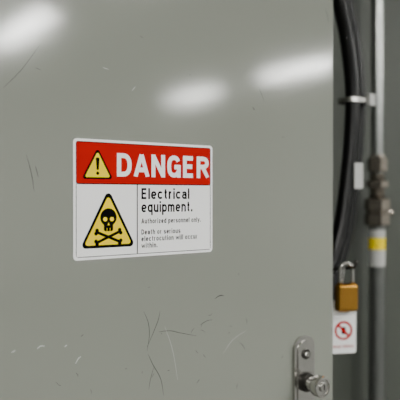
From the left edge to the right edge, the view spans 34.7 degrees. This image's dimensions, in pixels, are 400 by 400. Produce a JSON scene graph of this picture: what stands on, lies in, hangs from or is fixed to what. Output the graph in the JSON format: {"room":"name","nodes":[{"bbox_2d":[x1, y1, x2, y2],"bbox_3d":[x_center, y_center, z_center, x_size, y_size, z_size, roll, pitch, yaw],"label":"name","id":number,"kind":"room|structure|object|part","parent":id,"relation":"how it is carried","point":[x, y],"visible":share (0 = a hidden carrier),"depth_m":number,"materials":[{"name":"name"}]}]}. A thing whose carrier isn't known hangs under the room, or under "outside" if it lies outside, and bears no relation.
{"room":"electrical room","nodes":[
{"label":"electrical room","id":0,"kind":"room"},
{"bbox_2d":[334,261,357,312],"bbox_3d":[0.309,0.183,1.353,0.049,0.108,0.024,0,0,-14],"label":"padlock","id":1,"kind":"object","parent":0,"point":[345,294],"depth_m":1.34,"materials":[{"name":"metal"}]},
{"bbox_2d":[333,267,355,353],"bbox_3d":[0.308,0.235,1.367,0.058,0.187,0.018,0,0,-10],"label":"tag","id":2,"kind":"object","parent":1,"relation":"hanging from","point":[344,324],"visible":0.66,"depth_m":1.37,"materials":[{"name":"plastic"}]},
{"bbox_2d":[333,0,399,399],"bbox_3d":[0.860,-0.027,2.204,12.000,3.020,0.100,0,1,-36],"label":"wall","id":3,"kind":"structure","parent":0,"point":[350,370],"depth_m":1.87,"materials":[{"name":"paint"}]},
{"bbox_2d":[333,0,374,300],"bbox_3d":[0.241,0.107,1.516,0.304,2.643,0.197,0,1,-36],"label":"cable bundle","id":4,"kind":"object","parent":3,"relation":"attached to","point":[351,173],"visible":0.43,"depth_m":1.49,"materials":[{"name":"rubber"}]},
{"bbox_2d":[364,0,393,399],"bbox_3d":[0.490,-0.023,1.813,0.120,3.018,0.090,0,1,-36],"label":"conduit","id":5,"kind":"object","parent":3,"relation":"attached to","point":[378,213],"visible":1,"depth_m":1.78,"materials":[{"name":"metal"}]},
{"bbox_3d":[3.476,1.561,-1.333,12.000,0.100,9.200,0,1,-36],"label":"floor","id":6,"kind":"structure","parent":0,"visible":0},
{"bbox_2d":[0,0,332,399],"bbox_3d":[-0.734,0.344,0.709,2.256,2.300,0.411,0,1,-36],"label":"tall cabinet","id":7,"kind":"object","parent":6,"relation":"on","point":[250,81],"depth_m":1.03,"materials":[{"name":"metal"}]},
{"bbox_2d":[73,138,211,260],"bbox_3d":[-0.081,-0.001,1.000,0.253,0.178,0.002,0,1,-36],"label":"sign","id":8,"kind":"object","parent":7,"relation":"attached to","point":[131,198],"visible":1,"depth_m":0.99,"materials":[{"name":"white plastic"}]},
{"bbox_3d":[0.210,0.363,1.184,0.052,0.215,0.055,0,1,-36],"label":"door latch","id":9,"kind":"part","parent":7,"relation":"part of","materials":[{"name":"silver metal"}]}
]}

